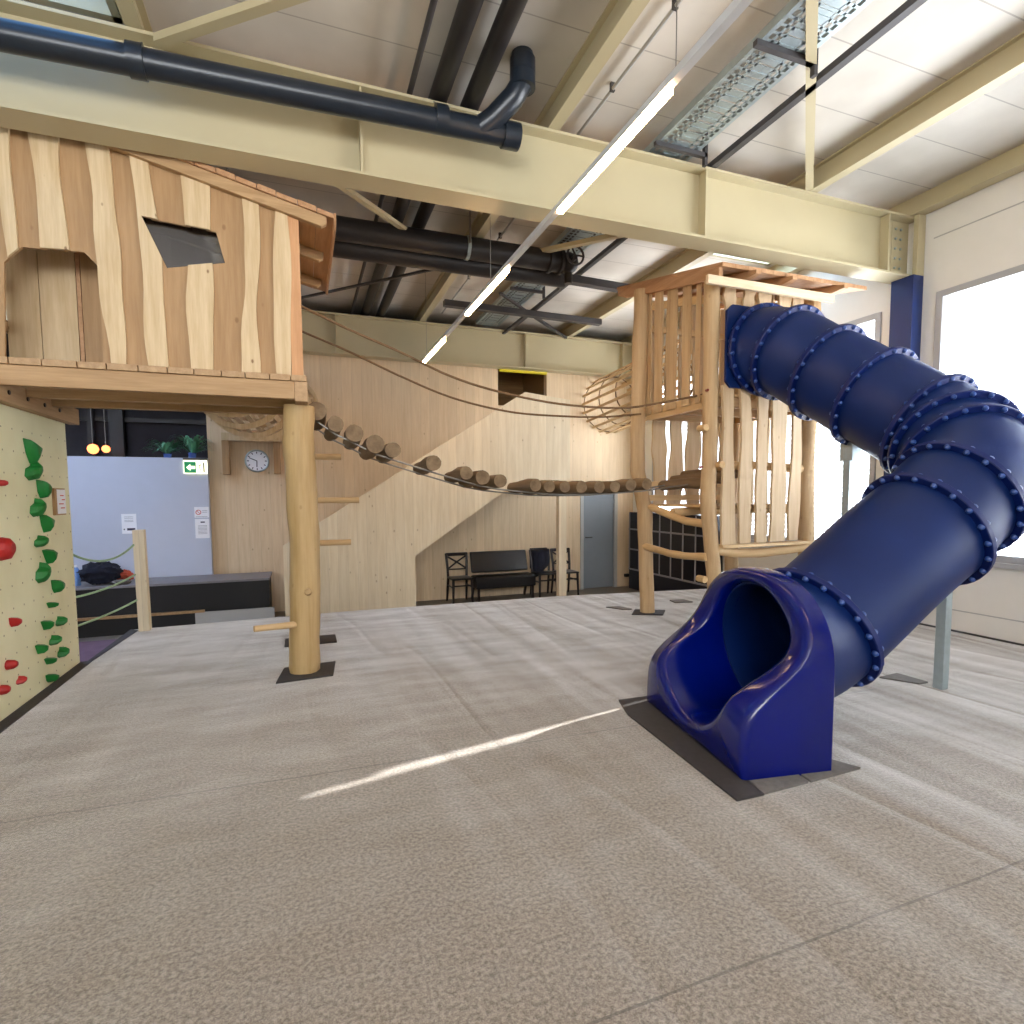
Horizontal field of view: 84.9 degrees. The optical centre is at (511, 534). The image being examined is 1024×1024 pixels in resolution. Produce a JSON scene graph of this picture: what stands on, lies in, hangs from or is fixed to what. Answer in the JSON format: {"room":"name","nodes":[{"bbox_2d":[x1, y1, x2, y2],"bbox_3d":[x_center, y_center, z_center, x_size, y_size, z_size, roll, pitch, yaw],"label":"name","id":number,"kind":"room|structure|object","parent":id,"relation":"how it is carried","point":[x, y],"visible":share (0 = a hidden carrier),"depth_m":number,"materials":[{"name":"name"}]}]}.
{"room":"indoor playground","nodes":[
{"label":"indoor playground","id":0,"kind":"room"},
{"bbox_2d":[6,333,207,457],"bbox_3d":[-7.849,-1.352,10.534,4.700,5.200,0.150,-2,4,-20],"label":"wall","id":1,"kind":"structure","parent":0,"point":[137,435],"depth_m":10.71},
{"bbox_2d":[67,456,213,577],"bbox_3d":[-6.989,0.130,8.208,4.600,2.564,0.110,-2,4,-20],"label":"wall partition","id":2,"kind":"structure","parent":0,"point":[163,499],"depth_m":8.60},
{"bbox_2d":[121,514,136,533],"bbox_3d":[-5.846,-0.171,8.551,0.193,0.303,0.008,-2,4,-20],"label":"paper notice","id":3,"kind":"object","parent":2,"relation":"attached to","point":[129,523],"visible":0.96,"depth_m":8.55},
{"bbox_2d":[141,434,213,457],"bbox_3d":[-5.197,-1.390,8.768,1.116,0.362,0.272,-2,4,-20],"label":"potted plant","id":4,"kind":"object","parent":2,"relation":"on","point":[191,445],"visible":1,"depth_m":8.76,"materials":[{"name":"green plant"}]},
{"bbox_2d":[183,458,207,473],"bbox_3d":[-4.969,-1.084,8.789,0.327,0.238,0.048,-2,4,-20],"label":"exit sign","id":5,"kind":"object","parent":2,"relation":"attached to","point":[190,465],"visible":1,"depth_m":8.78,"materials":[{"name":"green plastic"}]},
{"bbox_2d":[194,507,208,517],"bbox_3d":[-4.923,-0.360,8.880,0.203,0.170,0.012,-2,4,-20],"label":"paper notice","id":6,"kind":"object","parent":2,"relation":"attached to","point":[199,512],"visible":1,"depth_m":8.88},
{"bbox_2d":[195,519,209,537],"bbox_3d":[-4.922,-0.103,8.900,0.198,0.308,0.008,-2,4,-20],"label":"paper notice","id":7,"kind":"object","parent":2,"relation":"attached to","point":[201,525],"visible":1,"depth_m":8.90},
{"bbox_2d":[78,586,638,661],"bbox_3d":[-2.919,1.394,8.740,12.520,0.110,9.800,-2,4,-20],"label":"floor","id":8,"kind":"structure","parent":0,"point":[623,589],"depth_m":10.33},
{"bbox_2d":[86,408,95,455],"bbox_3d":[-7.674,-1.333,10.253,0.090,5.200,0.100,-2,4,-20],"label":"steel post","id":9,"kind":"object","parent":8,"relation":"on","point":[88,415],"visible":0.02,"depth_m":10.17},
{"bbox_2d":[79,416,206,424],"bbox_3d":[-7.830,-2.135,10.268,4.400,0.080,0.080,-2,4,-20],"label":"rail","id":10,"kind":"object","parent":9,"relation":"attached to","point":[81,418],"visible":0.44,"depth_m":10.62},
{"bbox_2d":[108,409,125,456],"bbox_3d":[-7.299,-1.346,10.392,0.220,5.200,0.100,-2,4,-20],"label":"steel post","id":11,"kind":"object","parent":8,"relation":"on","point":[115,416],"visible":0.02,"depth_m":10.31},
{"bbox_2d":[75,572,274,637],"bbox_3d":[-6.335,1.069,8.015,5.433,0.710,0.790,-2,4,-20],"label":"block","id":12,"kind":"object","parent":8,"relation":"on","point":[194,599],"visible":0.58,"depth_m":8.20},
{"bbox_2d":[74,565,80,585],"bbox_3d":[-6.188,0.572,7.944,0.110,0.290,0.110,-2,4,-20],"label":"water bottle","id":13,"kind":"object","parent":12,"relation":"on","point":[77,576],"visible":0.62,"depth_m":7.92,"materials":[{"name":"blue plastic"}]},
{"bbox_2d":[76,561,123,584],"bbox_3d":[-5.879,0.535,8.005,0.551,0.342,0.337,-2,4,-20],"label":"jacket","id":14,"kind":"object","parent":12,"relation":"on","point":[92,573],"visible":0.95,"depth_m":7.91,"materials":[{"name":"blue fabric"}]},
{"bbox_2d":[116,569,133,579],"bbox_3d":[-5.761,0.606,8.284,0.300,0.204,0.233,-2,4,-20],"label":"garment","id":15,"kind":"object","parent":12,"relation":"on","point":[127,573],"visible":0.34,"depth_m":8.24,"materials":[{"name":"red fabric"}]},
{"bbox_2d":[283,392,569,615],"bbox_3d":[-1.420,-0.529,9.483,4.544,3.619,1.590,-2,4,-20],"label":"staircase","id":16,"kind":"structure","parent":8,"relation":"on","point":[406,513],"depth_m":8.68,"materials":[{"name":"brown wood"}]},
{"bbox_2d":[445,552,473,603],"bbox_3d":[-0.955,0.785,10.209,0.438,0.893,0.492,-2,4,-20],"label":"bistro chair","id":17,"kind":"object","parent":8,"relation":"on","point":[465,577],"visible":0.95,"depth_m":10.29,"materials":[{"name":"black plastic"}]},
{"bbox_2d":[470,550,535,601],"bbox_3d":[-0.184,0.762,10.560,1.170,0.888,0.534,-2,4,-20],"label":"upholstered bench","id":18,"kind":"object","parent":8,"relation":"on","point":[506,560],"visible":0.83,"depth_m":10.54,"materials":[{"name":"black leather"}]},
{"bbox_2d":[529,549,555,596],"bbox_3d":[0.610,0.733,10.790,0.438,0.893,0.492,-2,4,-20],"label":"bistro chair","id":19,"kind":"object","parent":8,"relation":"on","point":[548,572],"visible":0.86,"depth_m":10.85,"materials":[{"name":"black wood"}]},
{"bbox_2d":[530,548,549,576],"bbox_3d":[0.545,0.532,10.980,0.376,0.550,0.160,-2,4,-20],"label":"jacket","id":20,"kind":"object","parent":19,"relation":"on","point":[540,558],"visible":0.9,"depth_m":10.91,"materials":[{"name":"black fabric"}]},
{"bbox_2d":[550,548,578,594],"bbox_3d":[1.032,0.719,10.947,0.438,0.893,0.492,-2,4,-20],"label":"bistro chair","id":21,"kind":"object","parent":8,"relation":"on","point":[569,571],"visible":0.63,"depth_m":11.03,"materials":[{"name":"black wood"}]},
{"bbox_2d":[628,512,722,590],"bbox_3d":[2.952,0.389,10.435,0.235,1.570,2.500,-2,4,-20],"label":"shelf","id":22,"kind":"object","parent":8,"relation":"on","point":[669,573],"visible":0.51,"depth_m":10.22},
{"bbox_2d":[206,354,632,611],"bbox_3d":[-1.192,-0.993,10.472,7.930,4.400,0.140,-2,4,-20],"label":"wall","id":23,"kind":"structure","parent":0,"point":[249,524],"depth_m":10.15,"materials":[{"name":"brown wood"}]},
{"bbox_2d":[245,450,268,471],"bbox_3d":[-4.204,-1.220,9.232,0.372,0.372,0.043,-2,4,-20],"label":"wall clock","id":24,"kind":"object","parent":23,"relation":"attached to","point":[255,460],"visible":1,"depth_m":9.22,"materials":[{"name":"white plastic"}]},
{"bbox_2d":[204,384,317,474],"bbox_3d":[-3.358,-1.723,7.513,1.560,1.691,3.784,-2,4,-20],"label":"tunnel","id":25,"kind":"object","parent":23,"relation":"attached to","point":[239,431],"visible":0.16,"depth_m":7.62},
{"bbox_2d":[580,493,617,589],"bbox_3d":[1.786,0.062,11.614,0.860,2.090,0.140,-2,4,-20],"label":"door","id":26,"kind":"structure","parent":23,"relation":"in","point":[598,513],"depth_m":11.62,"materials":[{"name":"grey paint"}]},
{"bbox_2d":[582,339,691,433],"bbox_3d":[2.011,-2.445,9.348,1.122,1.229,4.591,-1,4,-2],"label":"tunnel","id":27,"kind":"object","parent":23,"relation":"attached to","point":[621,370],"visible":0.43,"depth_m":9.68,"materials":[{"name":"brown wicker"}]},
{"bbox_2d":[0,589,1023,1023],"bbox_3d":[1.572,1.529,2.575,8.400,0.440,11.520,-2,4,-20],"label":"floor","id":28,"kind":"structure","parent":0,"point":[467,820],"depth_m":2.43,"materials":[{"name":"carpet"}]},
{"bbox_2d":[132,529,151,631],"bbox_3d":[-4.156,0.510,6.292,0.120,1.141,0.100,-2,4,-20],"label":"wooden post","id":29,"kind":"object","parent":28,"relation":"on","point":[138,536],"visible":1,"depth_m":6.25,"materials":[{"name":"brown wood"}]},
{"bbox_2d":[73,544,133,561],"bbox_3d":[-4.089,0.178,5.620,0.022,0.181,1.270,-1,4,-10],"label":"rope","id":30,"kind":"object","parent":29,"relation":"attached to","point":[132,545],"visible":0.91,"depth_m":5.61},
{"bbox_2d":[76,574,135,597],"bbox_3d":[-4.087,0.508,5.644,0.022,0.086,1.264,-1,4,-10],"label":"rope","id":31,"kind":"object","parent":29,"relation":"attached to","point":[133,575],"visible":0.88,"depth_m":5.62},
{"bbox_2d":[78,599,137,626],"bbox_3d":[-4.085,0.784,5.664,0.022,0.060,1.263,-1,4,-10],"label":"rope","id":32,"kind":"object","parent":29,"relation":"attached to","point":[134,601],"visible":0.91,"depth_m":5.65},
{"bbox_2d":[0,127,358,674],"bbox_3d":[-2.296,-0.889,3.585,2.852,4.310,4.420,-2,4,-20],"label":"playhouse","id":33,"kind":"object","parent":28,"relation":"on","point":[130,279],"visible":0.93,"depth_m":4.14,"materials":[{"name":"brown wood"}]},
{"bbox_2d":[302,330,640,417],"bbox_3d":[-0.233,-1.650,5.981,3.769,0.704,0.022,-2,4,-20],"label":"rope","id":34,"kind":"object","parent":33,"relation":"attached to","point":[304,332],"visible":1,"depth_m":5.86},
{"bbox_2d":[309,402,687,495],"bbox_3d":[-0.005,-0.804,5.728,3.978,0.824,0.721,-2,4,-20],"label":"bridge","id":35,"kind":"object","parent":33,"relation":"attached to","point":[373,446],"visible":0.97,"depth_m":5.37,"materials":[{"name":"wood"}]},
{"bbox_2d":[276,661,335,683],"bbox_3d":[-1.744,1.167,4.778,0.480,0.012,0.440,-2,4,-20],"label":"pad","id":36,"kind":"object","parent":28,"relation":"on","point":[326,669],"visible":0.79,"depth_m":4.68,"materials":[{"name":"rubber"}]},
{"bbox_2d":[284,634,336,646],"bbox_3d":[-2.087,1.095,5.811,0.500,0.012,0.320,-2,4,-20],"label":"pad","id":37,"kind":"object","parent":28,"relation":"on","point":[324,639],"visible":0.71,"depth_m":5.82,"materials":[{"name":"rubber"}]},
{"bbox_2d":[632,609,664,615],"bbox_3d":[1.729,0.978,7.077,0.449,0.012,0.306,0,4,7],"label":"pad","id":38,"kind":"object","parent":28,"relation":"on","point":[636,611],"visible":0.79,"depth_m":6.99,"materials":[{"name":"rubber"}]},
{"bbox_2d":[619,696,763,801],"bbox_3d":[0.995,1.245,3.423,0.273,0.012,1.405,-1,4,-10],"label":"pad","id":39,"kind":"object","parent":28,"relation":"on","point":[639,709],"visible":0.82,"depth_m":3.28,"materials":[{"name":"rubber"}]},
{"bbox_2d":[617,262,866,612],"bbox_3d":[2.571,-1.068,6.764,2.124,4.219,2.050,-2,4,-20],"label":"tower","id":40,"kind":"object","parent":28,"relation":"on","point":[727,486],"visible":0.8,"depth_m":6.11,"materials":[{"name":"brown wood"}]},
{"bbox_2d":[301,305,702,408],"bbox_3d":[0.174,-1.585,5.282,4.040,0.707,0.022,-2,4,-20],"label":"rope","id":41,"kind":"object","parent":40,"relation":"attached to","point":[302,306],"visible":0.95,"depth_m":5.12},
{"bbox_2d":[747,774,807,794],"bbox_3d":[1.372,1.276,2.946,0.340,0.012,0.215,-2,4,-20],"label":"pad","id":42,"kind":"object","parent":28,"relation":"on","point":[774,784],"visible":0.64,"depth_m":2.88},
{"bbox_2d":[801,760,860,782],"bbox_3d":[1.685,1.265,3.064,0.370,0.012,0.210,-2,4,-20],"label":"pad","id":43,"kind":"object","parent":28,"relation":"on","point":[837,768],"visible":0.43,"depth_m":2.99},
{"bbox_2d":[647,302,1023,779],"bbox_3d":[2.329,-0.544,4.475,3.329,3.413,2.553,-2,4,-20],"label":"slide","id":44,"kind":"object","parent":28,"relation":"on","point":[755,675],"visible":1,"depth_m":3.76,"materials":[{"name":"blue plastic"}]},
{"bbox_2d":[879,673,927,684],"bbox_3d":[3.117,1.154,4.474,0.240,0.012,0.240,-2,4,-20],"label":"pad","id":45,"kind":"object","parent":28,"relation":"on","point":[896,676],"visible":1,"depth_m":4.48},
{"bbox_2d":[884,214,925,474],"bbox_3d":[4.449,-1.257,6.404,0.160,4.530,0.250,-2,4,-20],"label":"steel column","id":46,"kind":"structure","parent":28,"relation":"on","point":[907,292],"depth_m":6.21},
{"bbox_2d":[0,0,913,283],"bbox_3d":[-1.384,-3.003,4.164,12.490,0.645,0.240,-2,4,-20],"label":"girder","id":47,"kind":"object","parent":46,"relation":"on","point":[639,194],"visible":0.95,"depth_m":4.46,"materials":[{"name":"metal"}]},
{"bbox_2d":[153,0,309,48],"bbox_3d":[-1.700,-3.246,3.487,1.331,0.050,0.070,1,4,18],"label":"brace","id":48,"kind":"object","parent":47,"relation":"attached to","point":[247,10],"visible":1,"depth_m":3.52,"materials":[{"name":"beige paint"}]},
{"bbox_2d":[0,17,534,151],"bbox_3d":[-3.286,-3.082,3.049,7.273,0.808,0.484,-2,4,-20],"label":"drain pipe","id":49,"kind":"object","parent":47,"relation":"attached to","point":[493,126],"visible":1,"depth_m":3.70,"materials":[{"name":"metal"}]},
{"bbox_2d":[336,186,407,229],"bbox_3d":[-1.550,-3.353,5.527,0.060,0.040,3.709,2,5,26],"label":"brace","id":50,"kind":"object","parent":47,"relation":"attached to","point":[352,193],"visible":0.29,"depth_m":5.75,"materials":[{"name":"beige paint"}]},
{"bbox_2d":[511,0,926,329],"bbox_3d":[1.534,-3.520,6.159,0.060,0.050,8.900,-2,4,-20],"label":"ceiling bar","id":51,"kind":"object","parent":47,"relation":"on","point":[909,6],"visible":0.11,"depth_m":4.31,"materials":[{"name":"grey metal"}]},
{"bbox_2d":[540,234,623,252],"bbox_3d":[0.887,-3.445,6.574,1.754,0.050,0.070,2,5,26],"label":"brace","id":52,"kind":"object","parent":51,"relation":"attached to","point":[605,237],"visible":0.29,"depth_m":6.60,"materials":[{"name":"beige paint"}]},
{"bbox_2d":[805,0,818,190],"bbox_3d":[2.303,-3.393,4.316,0.070,0.050,3.137,2,5,27],"label":"brace","id":53,"kind":"object","parent":47,"relation":"attached to","point":[811,5],"visible":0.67,"depth_m":4.24,"materials":[{"name":"beige paint"}]},
{"bbox_2d":[498,369,543,404],"bbox_3d":[-0.056,-2.978,11.486,1.210,1.100,1.220,-2,4,-20],"label":"wall","id":54,"kind":"structure","parent":0,"point":[509,382],"depth_m":12.02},
{"bbox_2d":[22,0,1023,341],"bbox_3d":[-1.450,-3.635,4.556,12.680,0.120,18.000,-2,4,-20],"label":"ceiling","id":55,"kind":"structure","parent":0,"point":[371,42],"depth_m":4.47,"materials":[{"name":"paint"}]},
{"bbox_2d":[26,0,122,23],"bbox_3d":[-3.151,-3.456,2.500,1.850,0.160,2.120,-2,4,-20],"label":"window","id":56,"kind":"structure","parent":55,"relation":"attached to","point":[108,10],"depth_m":3.71,"materials":[{"name":"white"}]},
{"bbox_2d":[87,408,98,453],"bbox_3d":[-7.143,-2.630,9.453,0.170,2.506,0.166,-2,4,-20],"label":"pendant lamp","id":57,"kind":"object","parent":55,"relation":"hanging from","point":[92,448],"visible":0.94,"depth_m":9.49,"materials":[{"name":"yellow"}]},
{"bbox_2d":[115,0,152,31],"bbox_3d":[-2.621,-3.422,4.080,0.100,0.216,17.900,-2,4,-20],"label":"beam","id":58,"kind":"structure","parent":55,"relation":"attached to","point":[133,13],"depth_m":3.58,"materials":[{"name":"beige paint"}]},
{"bbox_2d":[350,0,437,313],"bbox_3d":[-0.934,-3.439,4.708,0.042,0.044,17.700,-2,4,-20],"label":"pipe","id":59,"kind":"object","parent":55,"relation":"attached to","point":[433,3],"visible":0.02,"depth_m":4.00,"materials":[{"name":"grey metal"}]},
{"bbox_2d":[226,168,565,274],"bbox_3d":[-3.613,-3.372,5.435,9.020,0.500,0.300,-2,4,-20],"label":"pipe","id":60,"kind":"object","parent":55,"relation":"hanging from","point":[348,229],"visible":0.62,"depth_m":6.40,"materials":[{"name":"metal"}]},
{"bbox_2d":[563,247,584,284],"bbox_3d":[0.723,-3.362,7.008,0.260,0.394,0.341,-2,4,-20],"label":"valve","id":61,"kind":"object","parent":60,"relation":"attached to","point":[572,263],"visible":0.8,"depth_m":6.94,"materials":[{"name":"grey metal"}]},
{"bbox_2d":[360,0,483,315],"bbox_3d":[-0.719,-3.476,4.786,0.142,0.144,17.700,-2,4,-20],"label":"pipe","id":62,"kind":"object","parent":55,"relation":"attached to","point":[467,12],"visible":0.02,"depth_m":4.02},
{"bbox_2d":[314,241,564,287],"bbox_3d":[-3.632,-3.235,5.758,9.200,0.250,0.250,-2,4,-20],"label":"pipe","id":63,"kind":"object","parent":55,"relation":"hanging from","point":[344,250],"visible":0.22,"depth_m":6.70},
{"bbox_2d":[375,0,527,317],"bbox_3d":[-0.475,-3.484,4.877,0.142,0.144,17.700,-2,4,-20],"label":"pipe","id":64,"kind":"object","parent":55,"relation":"attached to","point":[508,15],"visible":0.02,"depth_m":4.07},
{"bbox_2d":[412,0,649,321],"bbox_3d":[0.172,-3.516,5.116,0.100,0.216,17.900,-2,4,-20],"label":"ceiling beam","id":65,"kind":"structure","parent":55,"relation":"attached to","point":[618,16],"depth_m":4.20,"materials":[{"name":"beige paint"}]},
{"bbox_2d":[301,270,430,298],"bbox_3d":[-2.027,-3.561,7.919,2.639,0.030,0.035,2,5,26],"label":"brace","id":66,"kind":"object","parent":65,"relation":"attached to","point":[419,271],"visible":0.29,"depth_m":7.91,"materials":[{"name":"grey metal"}]},
{"bbox_2d":[442,0,682,313],"bbox_3d":[1.179,-3.477,3.409,0.036,0.064,13.800,-2,4,-20],"label":"conduit","id":67,"kind":"object","parent":55,"relation":"attached to","point":[613,85],"visible":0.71,"depth_m":4.32,"materials":[{"name":"grey metal"}]},
{"bbox_2d":[421,0,752,362],"bbox_3d":[0.663,-2.847,3.046,0.044,1.265,11.600,-2,4,-20],"label":"linear light","id":68,"kind":"object","parent":55,"relation":"hanging from","point":[664,91],"visible":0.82,"depth_m":3.18,"materials":[{"name":"white metal"}]},
{"bbox_2d":[476,0,872,326],"bbox_3d":[1.968,-3.398,3.752,0.550,0.285,13.880,-2,4,-20],"label":"cable tray","id":69,"kind":"object","parent":55,"relation":"hanging from","point":[788,47],"visible":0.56,"depth_m":4.26,"materials":[{"name":"metal"}]},
{"bbox_2d":[481,229,596,320],"bbox_3d":[0.422,-3.709,7.817,0.400,0.004,5.000,-2,4,-20],"label":"tray","id":70,"kind":"object","parent":69,"relation":"on","point":[565,230],"depth_m":8.51,"materials":[{"name":"grey metal"}]},
{"bbox_2d":[711,253,771,265],"bbox_3d":[3.148,-3.857,7.418,1.300,0.150,0.670,-2,4,-20],"label":"ceiling light","id":71,"kind":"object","parent":55,"relation":"attached to","point":[714,254],"depth_m":7.75,"materials":[{"name":"white"}]},
{"bbox_2d":[553,31,1023,336],"bbox_3d":[2.870,-3.607,6.117,0.100,0.216,17.900,-2,4,-20],"label":"ceiling beam","id":72,"kind":"structure","parent":55,"relation":"attached to","point":[1006,61],"depth_m":4.82,"materials":[{"name":"beige paint"}]},
{"bbox_2d":[443,299,601,325],"bbox_3d":[0.237,-3.602,9.103,2.761,0.090,0.110,-2,4,-22],"label":"ceiling bar","id":73,"kind":"object","parent":72,"relation":"attached to","point":[447,303],"visible":1,"depth_m":9.05,"materials":[{"name":"grey metal"}]},
{"bbox_2d":[571,274,628,292],"bbox_3d":[1.383,-3.526,7.932,1.432,0.100,0.120,-2,4,-24],"label":"ceiling bar","id":74,"kind":"object","parent":72,"relation":"attached to","point":[577,280],"visible":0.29,"depth_m":7.80,"materials":[{"name":"grey metal"}]},
{"bbox_2d":[619,143,1023,342],"bbox_3d":[4.276,-3.654,6.639,0.140,0.216,17.900,-2,4,-20],"label":"beam","id":75,"kind":"structure","parent":55,"relation":"attached to","point":[1009,163],"depth_m":5.74,"materials":[{"name":"metal"}]},
{"bbox_2d":[633,171,1023,643],"bbox_3d":[4.435,-1.179,6.923,0.160,5.400,18.000,-2,4,-20],"label":"wall","id":76,"kind":"structure","parent":0,"point":[992,244],"depth_m":5.85,"materials":[{"name":"paint"}]},
{"bbox_2d":[651,312,881,545],"bbox_3d":[3.618,-1.359,8.937,0.160,2.903,4.680,-2,4,-20],"label":"window","id":77,"kind":"structure","parent":76,"relation":"in","point":[876,318],"depth_m":6.81,"materials":[{"name":"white glass"}]},
{"bbox_2d":[786,415,790,463],"label":"window pane","id":78,"kind":"object","parent":76,"relation":"attached to","point":[788,436],"depth_m":8.28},
{"bbox_2d":[814,422,842,538],"label":"window pane","id":79,"kind":"object","parent":76,"relation":"attached to","point":[828,469],"depth_m":7.70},
{"bbox_2d":[853,450,869,505],"label":"window pane","id":80,"kind":"object","parent":76,"relation":"attached to","point":[861,473],"depth_m":7.22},
{"bbox_2d":[919,623,1023,645],"bbox_3d":[5.591,1.184,3.774,0.012,0.020,11.000,-2,4,-20],"label":"baseboard","id":81,"kind":"structure","parent":76,"relation":"attached to","point":[933,626],"depth_m":5.78,"materials":[{"name":"grey metal"}]},
{"bbox_2d":[933,264,1023,570],"bbox_3d":[5.663,-0.991,3.458,0.160,2.923,5.880,-2,4,-20],"label":"window","id":82,"kind":"structure","parent":76,"relation":"in","point":[943,297],"depth_m":5.93,"materials":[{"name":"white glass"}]},
{"bbox_2d":[958,275,1023,555],"bbox_3d":[5.881,-1.003,3.501,0.120,3.002,5.670,-2,4,-20],"label":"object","id":83,"kind":"object","parent":82,"relation":"attached to","point":[977,302],"visible":0.3,"depth_m":5.78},
{"bbox_2d":[934,201,1023,622],"bbox_3d":[6.050,-0.955,2.353,0.004,4.028,8.300,-2,4,-20],"label":"trim","id":84,"kind":"structure","parent":76,"relation":"attached to","point":[1022,201],"depth_m":5.69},
{"bbox_3d":[-7.442,-0.780,2.516,0.150,5.400,18.000,-2,4,-20],"label":"wall","id":85,"kind":"structure","parent":0,"visible":0},
{"bbox_2d":[6,309,631,378],"bbox_3d":[-3.295,-3.349,9.283,12.490,0.660,0.230,-2,4,-20],"label":"girder","id":86,"kind":"object","parent":85,"relation":"attached to","point":[468,346],"visible":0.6,"depth_m":10.17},
{"bbox_2d":[502,317,525,333],"bbox_3d":[-0.024,-3.729,10.068,0.050,0.040,1.717,-2,4,-21],"label":"brace","id":87,"kind":"object","parent":86,"relation":"attached to","point":[520,319],"visible":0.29,"depth_m":9.88,"materials":[{"name":"grey metal"}]},
{"bbox_2d":[499,369,546,374],"bbox_3d":[0.215,-3.143,10.742,0.970,0.080,0.080,-2,4,-20],"label":"padding","id":88,"kind":"object","parent":86,"relation":"attached to","point":[500,370],"visible":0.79,"depth_m":10.70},
{"bbox_2d":[534,318,566,338],"bbox_3d":[0.660,-3.730,10.016,0.050,0.040,1.680,2,5,27],"label":"brace","id":89,"kind":"object","parent":86,"relation":"attached to","point":[541,321],"visible":0.64,"depth_m":10.10,"materials":[{"name":"grey metal"}]},
{"bbox_3d":[-3.722,2.113,-1.137,4.100,0.100,8.200,-2,4,-20],"label":"floor","id":90,"kind":"structure","parent":0,"visible":0},
{"bbox_2d":[0,404,79,720],"bbox_3d":[-2.705,0.490,1.468,0.180,2.750,7.570,-2,4,-20],"label":"wall","id":91,"kind":"structure","parent":90,"relation":"on","point":[21,596],"depth_m":4.23,"materials":[{"name":"wood"}]},
{"bbox_2d":[0,537,15,560],"bbox_3d":[-3.468,0.095,3.850,0.071,0.160,0.167,-2,4,-20],"label":"hold","id":92,"kind":"object","parent":91,"relation":"attached to","point":[7,546],"visible":1,"depth_m":3.81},
{"bbox_2d":[4,660,18,669],"bbox_3d":[-3.456,0.896,3.875,0.061,0.068,0.076,-2,4,-20],"label":"hold","id":93,"kind":"object","parent":91,"relation":"attached to","point":[9,664],"visible":1,"depth_m":3.85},
{"bbox_2d":[9,617,21,626],"bbox_3d":[-3.492,0.611,3.946,0.061,0.070,0.069,-2,4,-20],"label":"hold","id":94,"kind":"object","parent":91,"relation":"attached to","point":[13,621],"visible":1,"depth_m":3.93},
{"bbox_2d":[23,438,42,463],"bbox_3d":[-3.657,-0.640,4.293,0.071,0.185,0.196,-2,4,-20],"label":"hold","id":95,"kind":"object","parent":91,"relation":"attached to","point":[33,451],"visible":1,"depth_m":4.25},
{"bbox_2d":[24,462,42,479],"bbox_3d":[-3.652,-0.493,4.292,0.071,0.154,0.192,-2,4,-20],"label":"hold","id":96,"kind":"object","parent":91,"relation":"attached to","point":[34,471],"visible":0.99,"depth_m":4.25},
{"bbox_2d":[30,498,46,516],"bbox_3d":[-3.659,-0.213,4.337,0.071,0.145,0.159,-2,4,-20],"label":"hold","id":97,"kind":"object","parent":91,"relation":"attached to","point":[38,508],"visible":1,"depth_m":4.31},
{"bbox_2d":[34,535,48,547],"bbox_3d":[-3.662,0.049,4.368,0.071,0.093,0.116,-2,4,-20],"label":"hold","id":98,"kind":"object","parent":91,"relation":"attached to","point":[41,541],"visible":1,"depth_m":4.35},
{"bbox_2d":[35,644,48,653],"bbox_3d":[-3.613,0.877,4.312,0.071,0.076,0.074,-2,4,-20],"label":"hold","id":99,"kind":"object","parent":91,"relation":"attached to","point":[40,648],"visible":1,"depth_m":4.30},
{"bbox_2d":[35,562,51,582],"bbox_3d":[-3.659,0.293,4.383,0.071,0.162,0.142,-2,4,-20],"label":"hold","id":100,"kind":"object","parent":91,"relation":"attached to","point":[43,573],"visible":1,"depth_m":4.36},
{"bbox_2d":[36,480,51,497],"bbox_3d":[-3.706,-0.365,4.449,0.071,0.147,0.135,-2,4,-20],"label":"hold","id":101,"kind":"object","parent":91,"relation":"attached to","point":[44,489],"visible":1,"depth_m":4.41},
{"bbox_2d":[39,515,54,532],"bbox_3d":[-3.709,-0.095,4.482,0.071,0.150,0.130,-2,4,-20],"label":"hold","id":102,"kind":"object","parent":91,"relation":"attached to","point":[47,523],"visible":0.95,"depth_m":4.45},
{"bbox_2d":[41,620,54,629],"bbox_3d":[-3.660,0.711,4.423,0.071,0.076,0.089,-2,4,-20],"label":"hold","id":103,"kind":"object","parent":91,"relation":"attached to","point":[46,624],"visible":1,"depth_m":4.41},
{"bbox_2d":[42,549,57,563],"bbox_3d":[-3.712,0.173,4.513,0.071,0.121,0.147,-2,4,-20],"label":"hold","id":104,"kind":"object","parent":91,"relation":"attached to","point":[50,556],"visible":0.94,"depth_m":4.49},
{"bbox_2d":[45,674,59,682],"bbox_3d":[-3.666,1.139,4.477,0.071,0.071,0.096,-2,4,-20],"label":"hold","id":105,"kind":"object","parent":91,"relation":"attached to","point":[49,677],"visible":1,"depth_m":4.45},
{"bbox_2d":[49,635,61,645],"bbox_3d":[-3.702,0.853,4.550,0.071,0.081,0.086,-2,4,-20],"label":"hold","id":106,"kind":"object","parent":91,"relation":"attached to","point":[55,639],"visible":1,"depth_m":4.53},
{"bbox_2d":[51,580,64,592],"bbox_3d":[-3.750,0.420,4.638,0.071,0.114,0.119,-2,4,-20],"label":"hold","id":107,"kind":"object","parent":91,"relation":"attached to","point":[57,585],"visible":1,"depth_m":4.60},
{"bbox_2d":[52,488,66,514],"bbox_3d":[-3.838,-0.283,4.749,0.025,0.225,0.220,-2,4,-20],"label":"plaque","id":108,"kind":"object","parent":91,"relation":"attached to","point":[58,494],"visible":0.99,"depth_m":4.72,"materials":[{"name":"white paper"}]},
{"bbox_2d":[55,616,67,625],"bbox_3d":[-3.752,0.717,4.670,0.071,0.081,0.072,-2,4,-20],"label":"hold","id":109,"kind":"object","parent":91,"relation":"attached to","point":[61,620],"visible":1,"depth_m":4.66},
{"bbox_2d":[57,647,69,657],"bbox_3d":[-3.749,0.979,4.688,0.071,0.088,0.079,-2,4,-20],"label":"hold","id":110,"kind":"object","parent":91,"relation":"attached to","point":[63,651],"visible":1,"depth_m":4.67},
{"bbox_2d":[0,629,137,732],"bbox_3d":[-2.772,1.361,2.215,0.160,0.006,8.900,-2,4,-20],"label":"trim","id":111,"kind":"structure","parent":91,"relation":"attached to","point":[17,714],"depth_m":4.40,"materials":[{"name":"rubber"}]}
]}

